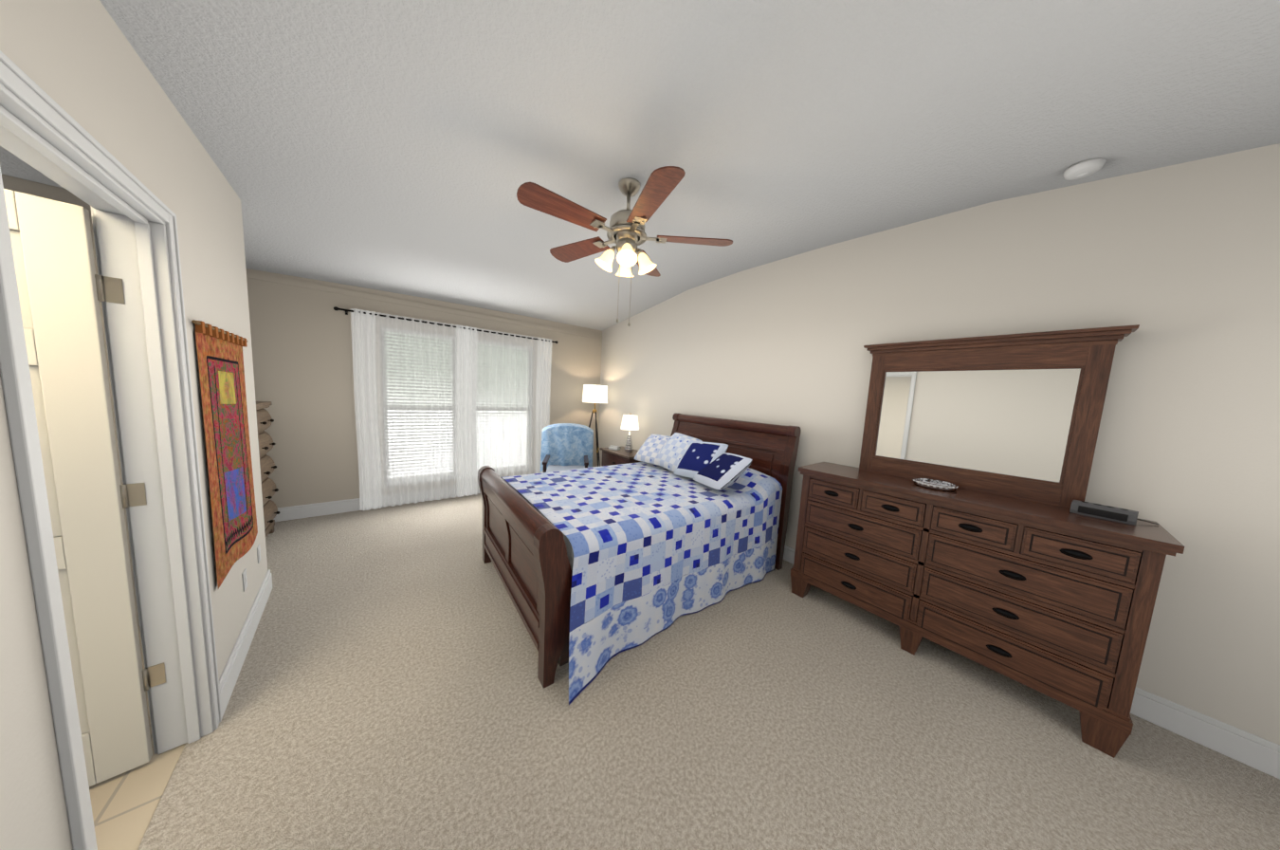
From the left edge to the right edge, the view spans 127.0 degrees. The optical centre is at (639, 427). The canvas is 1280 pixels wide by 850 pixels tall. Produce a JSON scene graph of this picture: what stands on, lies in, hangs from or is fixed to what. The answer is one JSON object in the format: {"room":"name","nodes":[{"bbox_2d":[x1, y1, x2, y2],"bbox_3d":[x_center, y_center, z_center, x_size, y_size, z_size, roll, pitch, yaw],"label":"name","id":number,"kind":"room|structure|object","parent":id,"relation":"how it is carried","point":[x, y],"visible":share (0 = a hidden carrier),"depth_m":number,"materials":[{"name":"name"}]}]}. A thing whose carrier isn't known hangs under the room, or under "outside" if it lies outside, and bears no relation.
{"room":"bedroom","nodes":[
{"label":"bedroom","id":0,"kind":"room"},
{"bbox_2d":[89,625,185,849],"bbox_3d":[-2.575,1.518,0.288,2.549,0.096,3.562,-2,8,-39],"label":"floor","id":1,"kind":"structure","parent":0,"point":[124,805],"depth_m":1.21,"materials":[{"name":"beige tile"}]},
{"bbox_2d":[0,0,1279,849],"bbox_3d":[-0.776,-0.202,1.013,6.623,3.350,8.090,-2,8,-39],"label":"wall","id":2,"kind":"structure","parent":0,"point":[1178,265],"depth_m":1.73,"materials":[{"name":"white paint"}]},
{"bbox_2d":[3,188,152,786],"bbox_3d":[-2.255,0.322,0.931,0.795,2.150,0.169,-2,8,-39],"label":"door","id":3,"kind":"structure","parent":2,"relation":"in","point":[53,254],"depth_m":1.15,"materials":[{"name":"beige paint"}]},
{"bbox_2d":[0,50,221,849],"bbox_3d":[-1.660,0.315,0.983,0.222,2.239,0.950,-2,8,-39],"label":"door frame","id":4,"kind":"structure","parent":2,"relation":"attached to","point":[134,222],"depth_m":1.21,"materials":[{"name":"white"}]},
{"bbox_2d":[191,319,257,587],"bbox_3d":[-2.282,0.128,1.795,0.067,1.311,0.924,-2,8,-39],"label":"tapestry","id":5,"kind":"object","parent":2,"relation":"attached to","point":[220,356],"visible":1,"depth_m":1.72,"materials":[{"name":"orange fabric"}]},
{"bbox_2d":[241,567,247,591],"bbox_3d":[-2.379,0.916,1.924,0.007,0.114,0.070,-2,8,-42],"label":"electrical outlet plate","id":6,"kind":"object","parent":2,"relation":"attached to","point":[245,580],"depth_m":1.91,"materials":[{"name":"white plastic"}]},
{"bbox_2d":[219,568,272,717],"bbox_3d":[-2.398,1.225,1.966,0.082,0.155,1.290,-2,8,-39],"label":"baseboard","id":7,"kind":"structure","parent":2,"relation":"attached to","point":[229,675],"depth_m":1.81,"materials":[{"name":"white wood"}]},
{"bbox_2d":[256,543,260,563],"bbox_3d":[-2.642,0.872,2.215,0.007,0.114,0.070,-2,8,-42],"label":"electrical outlet plate","id":8,"kind":"object","parent":2,"relation":"attached to","point":[258,547],"depth_m":2.20,"materials":[{"name":"white plastic"}]},
{"bbox_2d":[273,495,457,521],"bbox_3d":[-2.629,0.930,4.721,4.560,0.155,0.019,-2,8,-39],"label":"baseboard","id":9,"kind":"structure","parent":2,"relation":"attached to","point":[286,513],"depth_m":3.77,"materials":[{"name":"white wood"}]},
{"bbox_2d":[246,271,602,339],"bbox_3d":[-2.488,-1.607,4.473,4.593,0.060,0.012,-2,8,-39],"label":"crown molding","id":10,"kind":"structure","parent":2,"relation":"attached to","point":[273,279],"depth_m":4.03,"materials":[{"name":"beige paint"}]},
{"bbox_2d":[333,306,558,510],"bbox_3d":[-2.486,-0.213,4.594,2.704,2.425,0.138,-2,8,-39],"label":"sheer curtains","id":11,"kind":"object","parent":2,"relation":"attached to","point":[445,410],"visible":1,"depth_m":4.37,"materials":[{"name":"white fabric"}]},
{"bbox_2d":[783,545,1279,779],"bbox_3d":[1.602,1.308,3.162,0.019,0.155,7.810,-2,8,-39],"label":"baseboard","id":12,"kind":"structure","parent":2,"relation":"attached to","point":[1234,742],"depth_m":1.61,"materials":[{"name":"white wood"}]},
{"bbox_2d":[0,0,1279,330],"bbox_3d":[-0.663,-1.331,0.941,6.483,0.760,8.210,-2,8,-39],"label":"ceiling","id":13,"kind":"structure","parent":0,"point":[404,146],"depth_m":1.49,"materials":[{"name":"white paint"}]},
{"bbox_2d":[516,165,732,326],"bbox_3d":[-0.140,-1.169,2.152,1.340,0.924,1.391,-2,8,-39],"label":"fan","id":14,"kind":"object","parent":13,"relation":"hanging from","point":[626,233],"visible":1,"depth_m":2.06,"materials":[{"name":"brown wood"}]},
{"bbox_2d":[1063,157,1106,180],"bbox_3d":[2.408,-1.399,1.733,0.136,0.040,0.136,-2,8,-39],"label":"smoke detector","id":15,"kind":"object","parent":13,"relation":"attached to","point":[1083,168],"visible":1,"depth_m":1.71,"materials":[{"name":"white plastic"}]},
{"bbox_2d":[137,493,1279,849],"bbox_3d":[-0.183,1.490,1.739,4.593,0.100,7.810,-2,8,-39],"label":"floor carpet","id":16,"kind":"object","parent":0,"point":[390,692],"visible":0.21,"depth_m":1.52,"materials":[{"name":"beige carpet"}]},
{"bbox_2d":[256,401,279,536],"bbox_3d":[-3.780,0.446,2.952,0.532,1.360,0.630,-2,8,-39],"label":"chest","id":17,"kind":"object","parent":16,"relation":"on","point":[266,444],"visible":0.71,"depth_m":3.12,"materials":[{"name":"brown wood"}]},
{"bbox_2d":[540,422,593,472],"bbox_3d":[-1.069,0.524,4.749,0.969,1.118,0.998,-2,8,-39],"label":"chair","id":18,"kind":"object","parent":16,"relation":"on","point":[566,446],"visible":0.81,"depth_m":4.86,"materials":[{"name":"blue fabric"}]},
{"bbox_2d":[582,384,607,466],"bbox_3d":[-0.776,0.140,5.551,0.491,1.745,0.500,-2,8,-39],"label":"lamp","id":19,"kind":"object","parent":16,"relation":"on","point":[595,393],"visible":0.83,"depth_m":5.34,"materials":[{"name":"beige fabric"}]},
{"bbox_2d":[599,446,640,466],"bbox_3d":[-0.245,0.730,5.020,0.455,0.735,0.800,-2,8,-39],"label":"nightstand","id":20,"kind":"object","parent":16,"relation":"on","point":[611,457],"visible":0.35,"depth_m":4.87,"materials":[{"name":"brown wood"}]},
{"bbox_2d":[608,444,620,450],"bbox_3d":[-0.404,0.316,5.077,0.160,0.058,0.100,6,7,26],"label":"phone","id":21,"kind":"object","parent":20,"relation":"on","point":[615,448],"visible":1,"depth_m":5.04,"materials":[{"name":"white plastic"}]},
{"bbox_2d":[620,413,639,452],"bbox_3d":[-0.162,0.073,4.927,0.284,0.595,0.284,-2,8,-39],"label":"table lamp","id":22,"kind":"object","parent":20,"relation":"on","point":[630,422],"visible":1,"depth_m":4.83,"materials":[{"name":"white fabric"}]},
{"bbox_2d":[477,412,801,704],"bbox_3d":[-0.024,0.608,3.064,2.563,1.400,1.989,-2,8,-39],"label":"bed","id":23,"kind":"object","parent":16,"relation":"on","point":[597,569],"visible":1,"depth_m":2.35,"materials":[{"name":"blue fabric"}]},
{"bbox_2d":[790,324,1184,757],"bbox_3d":[2.023,0.447,2.174,0.517,2.111,1.650,-2,8,-39],"label":"dresser","id":24,"kind":"object","parent":16,"relation":"on","point":[1003,559],"visible":1,"depth_m":1.95,"materials":[{"name":"brown wood"}]},
{"bbox_2d":[913,477,958,491],"bbox_3d":[2.040,0.391,2.212,0.238,0.034,0.233,-2,8,-39],"label":"tray","id":25,"kind":"object","parent":24,"relation":"on","point":[934,484],"visible":1,"depth_m":2.19,"materials":[{"name":"silver metal"}]},
{"bbox_2d":[1069,499,1158,525],"bbox_3d":[2.515,0.451,1.695,0.150,0.068,0.280,-2,8,-39],"label":"clock radio","id":26,"kind":"object","parent":24,"relation":"on","point":[1108,512],"visible":1,"depth_m":1.68,"materials":[{"name":"grey plastic"}]}
]}

